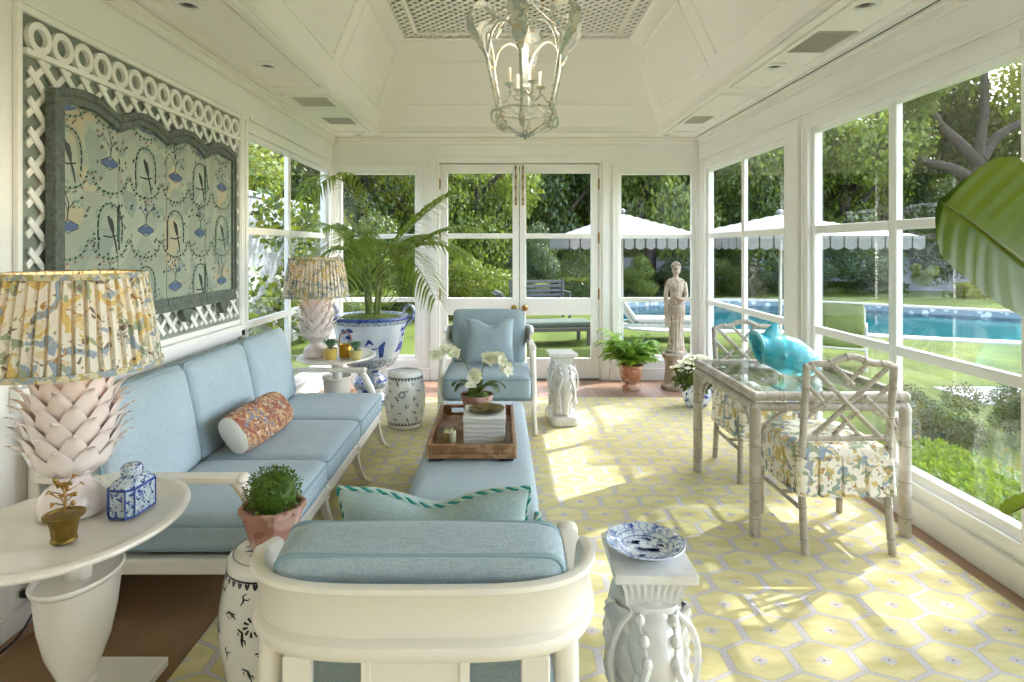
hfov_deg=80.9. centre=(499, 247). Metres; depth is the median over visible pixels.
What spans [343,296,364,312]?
shrub
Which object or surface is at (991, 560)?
baseboard
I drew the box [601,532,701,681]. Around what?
pedestal
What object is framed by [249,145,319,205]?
tree
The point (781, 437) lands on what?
seat cushion
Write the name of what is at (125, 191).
screen
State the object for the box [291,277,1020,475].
lawn
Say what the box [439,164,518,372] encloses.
door
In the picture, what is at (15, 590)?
wall outlet
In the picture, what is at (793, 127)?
trim
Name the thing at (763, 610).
rug
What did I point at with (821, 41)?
ceiling vent
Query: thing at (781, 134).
window
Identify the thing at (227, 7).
trim
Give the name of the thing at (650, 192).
tree
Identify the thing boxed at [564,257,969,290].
wall
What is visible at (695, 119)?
ceiling vent
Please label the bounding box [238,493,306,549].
pot
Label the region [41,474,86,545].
ornament
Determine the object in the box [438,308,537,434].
armchair
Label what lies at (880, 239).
umbrella
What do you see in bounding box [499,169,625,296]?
tree
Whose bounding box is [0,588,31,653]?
power cord
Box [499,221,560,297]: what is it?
shrub
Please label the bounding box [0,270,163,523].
table lamp
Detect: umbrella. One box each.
[550,208,689,338]
[667,209,924,334]
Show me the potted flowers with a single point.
(686, 379)
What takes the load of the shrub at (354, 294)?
on the lawn
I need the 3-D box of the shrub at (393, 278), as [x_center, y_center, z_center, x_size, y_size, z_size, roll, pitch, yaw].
[-2.703,0.798,13.455,1.535,1.956,1.428,0,0,34]
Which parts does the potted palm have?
handle, handle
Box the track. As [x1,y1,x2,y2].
[695,0,941,136]
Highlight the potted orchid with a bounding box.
[428,343,512,408]
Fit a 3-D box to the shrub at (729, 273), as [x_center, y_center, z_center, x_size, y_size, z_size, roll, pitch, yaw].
[8.400,1.027,21.572,2.275,1.573,2.217,0,0,-26]
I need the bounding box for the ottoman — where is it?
[408,401,540,519]
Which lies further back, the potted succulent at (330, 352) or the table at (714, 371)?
the potted succulent at (330, 352)
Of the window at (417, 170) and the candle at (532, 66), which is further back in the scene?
the window at (417, 170)
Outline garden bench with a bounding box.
[509,279,570,317]
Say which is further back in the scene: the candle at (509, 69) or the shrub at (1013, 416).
the shrub at (1013, 416)
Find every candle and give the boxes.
[442,427,456,443]
[508,68,510,81]
[516,74,519,87]
[531,65,533,78]
[539,72,541,84]
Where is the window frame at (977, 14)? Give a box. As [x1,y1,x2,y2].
[699,0,1023,563]
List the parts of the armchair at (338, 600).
leg, post, post, leg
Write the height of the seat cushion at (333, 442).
0.149 m
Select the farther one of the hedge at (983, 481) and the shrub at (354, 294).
the shrub at (354, 294)
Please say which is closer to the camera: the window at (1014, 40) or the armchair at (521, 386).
the window at (1014, 40)
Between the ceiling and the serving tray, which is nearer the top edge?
the ceiling
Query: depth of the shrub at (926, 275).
20.93 m
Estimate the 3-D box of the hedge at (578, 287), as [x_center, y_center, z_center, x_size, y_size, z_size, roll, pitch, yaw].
[2.240,1.287,17.133,1.299,0.975,0.900,0,0,0]
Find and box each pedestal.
[545,349,578,426]
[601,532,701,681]
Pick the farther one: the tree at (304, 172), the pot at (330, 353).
the tree at (304, 172)
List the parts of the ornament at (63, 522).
pot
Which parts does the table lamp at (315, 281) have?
lamp shade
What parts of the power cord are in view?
cord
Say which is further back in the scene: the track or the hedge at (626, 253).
the hedge at (626, 253)
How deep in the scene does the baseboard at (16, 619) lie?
2.27 m
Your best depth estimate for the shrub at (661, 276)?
21.08 m
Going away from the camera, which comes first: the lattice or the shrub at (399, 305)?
the lattice
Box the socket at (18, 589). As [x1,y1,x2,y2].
[16,587,23,599]
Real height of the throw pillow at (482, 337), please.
0.368 m
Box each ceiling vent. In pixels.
[292,97,335,106]
[322,118,356,123]
[678,116,713,123]
[787,31,857,52]
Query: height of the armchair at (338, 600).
0.827 m
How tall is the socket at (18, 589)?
0.030 m
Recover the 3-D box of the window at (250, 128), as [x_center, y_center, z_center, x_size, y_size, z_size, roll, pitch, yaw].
[-1.871,0.180,5.410,0.102,2.200,2.240,0,0,0]
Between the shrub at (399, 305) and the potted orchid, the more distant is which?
the shrub at (399, 305)
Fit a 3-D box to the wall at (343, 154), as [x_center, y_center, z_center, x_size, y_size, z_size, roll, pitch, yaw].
[0.175,0.220,6.680,4.050,3.080,0.080,0,0,0]
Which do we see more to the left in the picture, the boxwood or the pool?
the boxwood
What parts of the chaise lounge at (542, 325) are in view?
frame, leg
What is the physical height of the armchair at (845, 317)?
0.891 m
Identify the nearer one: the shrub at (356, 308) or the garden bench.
the shrub at (356, 308)
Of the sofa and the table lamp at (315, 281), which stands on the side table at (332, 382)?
the table lamp at (315, 281)
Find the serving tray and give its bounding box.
[426,404,516,460]
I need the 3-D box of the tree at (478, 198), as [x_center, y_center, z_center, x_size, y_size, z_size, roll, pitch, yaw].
[-0.613,-1.050,17.421,3.510,5.575,3.602,0,0,33]
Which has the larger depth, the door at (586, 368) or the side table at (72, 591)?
the door at (586, 368)
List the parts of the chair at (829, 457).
leg, leg, leg, rail, rail, leg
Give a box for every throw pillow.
[335,485,532,519]
[465,318,513,363]
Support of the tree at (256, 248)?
on the lawn
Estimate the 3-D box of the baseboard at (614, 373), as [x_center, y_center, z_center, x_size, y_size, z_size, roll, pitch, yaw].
[0.170,1.395,6.623,3.980,0.130,0.031,0,0,0]
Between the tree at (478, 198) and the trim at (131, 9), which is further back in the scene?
the tree at (478, 198)
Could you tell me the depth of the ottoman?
2.76 m
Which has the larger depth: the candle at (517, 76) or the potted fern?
the potted fern
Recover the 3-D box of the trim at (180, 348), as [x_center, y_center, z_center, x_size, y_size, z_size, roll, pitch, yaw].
[-1.827,0.576,3.300,0.044,0.089,2.080,0,0,0]
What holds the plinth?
on the floor at (587, 388)
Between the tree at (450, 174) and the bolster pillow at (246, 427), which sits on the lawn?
the tree at (450, 174)
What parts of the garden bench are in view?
frame, backrest, frame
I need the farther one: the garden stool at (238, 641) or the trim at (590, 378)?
the trim at (590, 378)
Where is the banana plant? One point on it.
(979, 222)
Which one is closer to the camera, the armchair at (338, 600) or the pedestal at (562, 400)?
the armchair at (338, 600)
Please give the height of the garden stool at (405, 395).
0.452 m
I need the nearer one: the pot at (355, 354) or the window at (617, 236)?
the pot at (355, 354)
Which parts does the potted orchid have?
pot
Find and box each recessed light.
[170,0,204,11]
[255,62,279,69]
[351,133,365,136]
[659,133,673,136]
[763,63,787,70]
[849,0,882,11]
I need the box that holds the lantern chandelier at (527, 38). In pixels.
[466,0,581,138]
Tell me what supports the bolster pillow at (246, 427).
on the sofa
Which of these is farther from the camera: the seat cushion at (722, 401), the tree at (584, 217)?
the tree at (584, 217)
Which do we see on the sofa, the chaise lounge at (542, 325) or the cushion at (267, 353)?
the cushion at (267, 353)
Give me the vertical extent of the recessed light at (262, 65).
0.013 m
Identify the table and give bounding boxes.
[0,475,190,681]
[296,347,375,392]
[693,359,911,537]
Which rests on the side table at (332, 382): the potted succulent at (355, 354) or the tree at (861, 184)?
the potted succulent at (355, 354)
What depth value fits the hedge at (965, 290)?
20.28 m
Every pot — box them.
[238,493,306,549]
[323,347,337,359]
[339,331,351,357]
[349,349,361,359]
[618,362,643,390]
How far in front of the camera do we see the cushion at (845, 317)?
8.85 m
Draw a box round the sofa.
[30,328,389,574]
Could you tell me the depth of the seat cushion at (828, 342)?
8.48 m
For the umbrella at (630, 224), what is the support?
on the lawn
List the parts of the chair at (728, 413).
leg, leg, rail, rail, leg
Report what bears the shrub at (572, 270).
on the lawn
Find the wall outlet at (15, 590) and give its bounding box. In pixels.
[10,583,26,606]
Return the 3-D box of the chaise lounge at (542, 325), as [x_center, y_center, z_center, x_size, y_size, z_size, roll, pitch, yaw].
[0.725,1.233,10.751,1.910,0.953,0.690,0,0,-9]
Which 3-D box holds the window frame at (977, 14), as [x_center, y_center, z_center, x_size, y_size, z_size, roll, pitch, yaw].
[2.240,0.220,2.660,0.080,3.080,8.120,0,0,0]
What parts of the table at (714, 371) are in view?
leg, leg, frame, leg, leg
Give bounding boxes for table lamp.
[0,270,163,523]
[281,257,349,357]
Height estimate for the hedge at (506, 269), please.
1.277 m
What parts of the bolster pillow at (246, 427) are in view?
panel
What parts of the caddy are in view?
lid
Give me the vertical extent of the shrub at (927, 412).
0.699 m
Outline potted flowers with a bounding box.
[669,354,712,407]
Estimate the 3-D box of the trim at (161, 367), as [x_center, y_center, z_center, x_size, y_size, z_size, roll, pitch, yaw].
[-1.841,0.647,3.510,0.015,0.015,1.145,0,0,0]
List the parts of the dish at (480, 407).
bronze knob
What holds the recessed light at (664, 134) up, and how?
in the ceiling
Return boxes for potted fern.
[593,328,661,390]
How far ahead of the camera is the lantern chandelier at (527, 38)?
4.30 m
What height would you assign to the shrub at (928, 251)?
4.357 m
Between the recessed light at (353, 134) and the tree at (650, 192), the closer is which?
the recessed light at (353, 134)
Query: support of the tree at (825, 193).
on the lawn
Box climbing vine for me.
[249,181,356,342]
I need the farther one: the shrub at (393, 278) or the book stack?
the shrub at (393, 278)
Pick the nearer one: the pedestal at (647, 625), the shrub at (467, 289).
the pedestal at (647, 625)
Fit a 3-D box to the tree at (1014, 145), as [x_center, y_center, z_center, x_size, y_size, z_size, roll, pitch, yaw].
[25.258,-4.181,27.772,8.061,11.889,7.496,0,0,16]
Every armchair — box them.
[250,520,594,681]
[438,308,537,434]
[822,302,867,372]
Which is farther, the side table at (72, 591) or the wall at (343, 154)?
the wall at (343, 154)
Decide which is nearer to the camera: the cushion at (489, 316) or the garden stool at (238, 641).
the garden stool at (238, 641)
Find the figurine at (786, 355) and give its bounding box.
[749,323,820,376]
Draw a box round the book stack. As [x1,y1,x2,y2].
[462,405,505,442]
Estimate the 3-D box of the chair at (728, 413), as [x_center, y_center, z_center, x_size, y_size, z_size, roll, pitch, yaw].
[1.690,0.970,3.915,0.487,0.957,0.536,0,0,0]
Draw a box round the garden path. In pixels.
[933,387,1020,404]
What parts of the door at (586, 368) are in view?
knob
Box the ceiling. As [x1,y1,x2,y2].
[133,0,928,137]
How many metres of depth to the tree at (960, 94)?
28.23 m
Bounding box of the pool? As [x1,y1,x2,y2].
[623,298,1020,344]
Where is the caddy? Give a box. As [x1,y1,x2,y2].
[107,461,155,519]
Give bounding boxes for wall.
[0,0,332,618]
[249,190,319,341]
[333,138,698,379]
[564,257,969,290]
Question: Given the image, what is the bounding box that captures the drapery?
[664,299,684,326]
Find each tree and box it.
[249,141,293,195]
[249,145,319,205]
[272,170,319,203]
[291,177,383,224]
[304,173,414,266]
[348,174,460,252]
[404,167,544,275]
[448,174,579,266]
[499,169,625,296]
[549,179,667,259]
[586,171,725,279]
[638,171,723,256]
[663,146,824,283]
[719,121,854,256]
[762,106,943,253]
[822,75,998,256]
[867,61,1020,179]
[884,62,1020,248]
[936,61,1020,187]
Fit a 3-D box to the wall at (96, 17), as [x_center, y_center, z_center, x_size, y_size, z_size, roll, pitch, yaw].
[-1.890,0.220,2.660,0.080,3.080,8.120,0,0,0]
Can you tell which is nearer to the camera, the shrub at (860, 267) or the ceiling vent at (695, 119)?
the ceiling vent at (695, 119)
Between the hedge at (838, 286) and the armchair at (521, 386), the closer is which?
the armchair at (521, 386)
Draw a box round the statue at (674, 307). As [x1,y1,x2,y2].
[664,261,687,353]
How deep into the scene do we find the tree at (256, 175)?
10.47 m
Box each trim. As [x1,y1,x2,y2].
[9,322,249,411]
[101,0,973,143]
[125,342,230,379]
[143,0,922,132]
[238,9,1023,390]
[430,157,608,379]
[437,378,601,379]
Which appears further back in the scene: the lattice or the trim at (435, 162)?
the trim at (435, 162)
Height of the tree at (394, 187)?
7.080 m
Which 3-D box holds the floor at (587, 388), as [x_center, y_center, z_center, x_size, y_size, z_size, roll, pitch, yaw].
[0.175,1.610,2.670,4.250,0.300,8.140,0,0,0]
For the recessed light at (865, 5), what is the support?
in the ceiling
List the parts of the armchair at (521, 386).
leg, seat frame, arm rail, leg, leg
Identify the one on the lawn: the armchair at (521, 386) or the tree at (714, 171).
the tree at (714, 171)
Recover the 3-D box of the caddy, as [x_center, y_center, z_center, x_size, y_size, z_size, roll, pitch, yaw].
[-1.165,0.754,1.900,0.092,0.151,0.142,0,0,3]
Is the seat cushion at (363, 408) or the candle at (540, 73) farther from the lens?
the candle at (540, 73)
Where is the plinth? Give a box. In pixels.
[661,351,689,391]
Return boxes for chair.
[711,319,813,483]
[761,353,898,555]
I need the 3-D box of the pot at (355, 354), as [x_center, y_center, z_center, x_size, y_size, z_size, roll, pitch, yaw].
[-1.075,0.794,4.470,0.094,0.070,0.093,0,0,0]
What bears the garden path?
on the lawn
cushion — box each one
[91,367,200,474]
[127,460,326,551]
[166,345,254,459]
[206,420,359,477]
[229,329,295,399]
[287,393,381,434]
[443,361,530,399]
[452,308,524,361]
[714,385,798,410]
[761,420,889,457]
[822,302,864,334]
[822,333,863,347]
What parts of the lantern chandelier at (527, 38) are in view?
candle arm, candle arm, stem, candle arm, candle arm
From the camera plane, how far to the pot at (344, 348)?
4.52 m
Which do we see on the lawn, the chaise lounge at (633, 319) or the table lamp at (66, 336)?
the chaise lounge at (633, 319)
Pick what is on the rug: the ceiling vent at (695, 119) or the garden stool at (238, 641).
the garden stool at (238, 641)
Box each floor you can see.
[0,380,1023,657]
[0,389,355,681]
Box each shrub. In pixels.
[343,286,397,310]
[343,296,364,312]
[347,246,413,310]
[353,208,456,321]
[448,258,512,319]
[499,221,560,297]
[549,249,589,297]
[623,255,659,296]
[644,259,689,287]
[714,255,773,296]
[763,253,839,289]
[822,238,908,294]
[902,381,993,450]
[908,263,939,286]
[909,176,967,287]
[985,372,1020,435]
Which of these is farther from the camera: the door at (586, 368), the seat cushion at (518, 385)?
the door at (586, 368)
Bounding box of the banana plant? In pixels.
[935,156,1023,515]
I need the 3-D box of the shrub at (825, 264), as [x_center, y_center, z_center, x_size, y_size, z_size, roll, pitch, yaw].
[10.940,0.825,22.124,2.476,1.816,2.531,0,0,13]
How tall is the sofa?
0.874 m
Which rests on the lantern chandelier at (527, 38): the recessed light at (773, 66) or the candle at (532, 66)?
the candle at (532, 66)
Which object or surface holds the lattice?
attached to the wall at (96, 17)
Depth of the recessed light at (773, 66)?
4.01 m
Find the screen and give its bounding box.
[45,88,236,321]
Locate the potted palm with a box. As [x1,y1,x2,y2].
[289,172,483,405]
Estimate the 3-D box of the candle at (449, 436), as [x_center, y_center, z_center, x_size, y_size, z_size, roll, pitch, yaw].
[-0.262,0.970,3.100,0.078,0.077,0.078,0,0,0]
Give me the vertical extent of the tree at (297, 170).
8.848 m
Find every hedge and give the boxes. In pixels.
[348,158,939,276]
[448,267,519,308]
[556,276,589,297]
[623,280,689,295]
[714,280,909,293]
[877,436,1020,521]
[951,281,992,298]
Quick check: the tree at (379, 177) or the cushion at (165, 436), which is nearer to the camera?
the cushion at (165, 436)
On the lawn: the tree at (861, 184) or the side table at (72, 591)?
the tree at (861, 184)
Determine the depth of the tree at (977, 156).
24.83 m
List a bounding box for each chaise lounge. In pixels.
[491,290,589,344]
[623,302,689,327]
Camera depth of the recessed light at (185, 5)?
3.00 m
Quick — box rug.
[167,397,1023,681]
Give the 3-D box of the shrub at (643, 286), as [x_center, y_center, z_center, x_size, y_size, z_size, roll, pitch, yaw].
[4.521,0.938,19.988,1.465,1.440,1.415,0,0,0]
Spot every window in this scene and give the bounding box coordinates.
[245,120,331,389]
[332,165,424,363]
[611,165,698,363]
[701,127,786,389]
[801,28,1023,554]
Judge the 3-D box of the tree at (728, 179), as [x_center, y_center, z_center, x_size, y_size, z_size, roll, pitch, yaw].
[8.960,-2.259,23.167,5.308,8.016,5.172,0,0,-26]
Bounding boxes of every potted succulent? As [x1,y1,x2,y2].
[320,338,340,359]
[346,340,364,359]
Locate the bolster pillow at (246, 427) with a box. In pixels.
[218,392,292,453]
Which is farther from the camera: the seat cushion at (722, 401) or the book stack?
the seat cushion at (722, 401)
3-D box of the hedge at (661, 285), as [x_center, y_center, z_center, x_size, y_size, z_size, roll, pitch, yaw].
[5.625,1.451,21.945,3.041,0.717,0.933,0,0,0]
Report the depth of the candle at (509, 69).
4.34 m
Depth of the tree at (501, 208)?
22.90 m
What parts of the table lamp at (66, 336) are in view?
lamp shade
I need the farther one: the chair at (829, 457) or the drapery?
the drapery
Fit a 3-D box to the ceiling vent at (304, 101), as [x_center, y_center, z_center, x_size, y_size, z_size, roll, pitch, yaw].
[-1.545,-1.216,5.000,0.280,0.008,0.280,0,0,0]
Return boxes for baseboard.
[0,380,323,645]
[351,368,692,379]
[711,385,1023,597]
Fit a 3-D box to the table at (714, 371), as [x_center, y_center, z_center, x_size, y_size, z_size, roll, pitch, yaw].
[1.660,1.083,3.455,0.814,0.728,0.934,0,0,0]
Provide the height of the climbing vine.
2.990 m
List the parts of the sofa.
arm, frame, leg, arm, leg, leg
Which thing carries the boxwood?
on the garden stool at (238, 641)
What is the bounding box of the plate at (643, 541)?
[604,521,685,560]
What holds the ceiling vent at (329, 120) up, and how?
in the ceiling
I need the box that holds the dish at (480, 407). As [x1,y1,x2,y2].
[469,403,504,412]
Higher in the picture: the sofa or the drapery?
the drapery
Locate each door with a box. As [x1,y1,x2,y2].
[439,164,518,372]
[520,164,599,378]
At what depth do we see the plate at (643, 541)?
1.74 m
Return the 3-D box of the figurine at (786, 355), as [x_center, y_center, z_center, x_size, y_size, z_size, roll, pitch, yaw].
[1.606,0.574,3.370,0.373,0.304,0.262,0,0,0]
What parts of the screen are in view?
frame, screen panel, screen panel, frame, screen panel, frame, screen panel, frame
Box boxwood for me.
[238,463,306,549]
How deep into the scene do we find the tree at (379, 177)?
22.07 m
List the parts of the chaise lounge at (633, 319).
frame, frame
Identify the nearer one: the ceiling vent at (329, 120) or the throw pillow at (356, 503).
the throw pillow at (356, 503)
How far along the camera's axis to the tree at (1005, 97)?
28.61 m
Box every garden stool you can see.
[217,539,259,681]
[384,367,425,429]
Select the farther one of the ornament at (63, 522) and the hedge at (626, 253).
the hedge at (626, 253)
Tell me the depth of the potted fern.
6.11 m
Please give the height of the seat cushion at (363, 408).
0.149 m
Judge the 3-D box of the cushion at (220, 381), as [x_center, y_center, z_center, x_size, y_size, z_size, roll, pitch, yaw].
[-1.585,0.830,3.320,0.271,0.504,0.679,0,0,0]
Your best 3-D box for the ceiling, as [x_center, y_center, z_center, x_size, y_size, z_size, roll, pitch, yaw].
[0.175,-1.660,2.670,4.250,0.880,8.140,0,0,0]

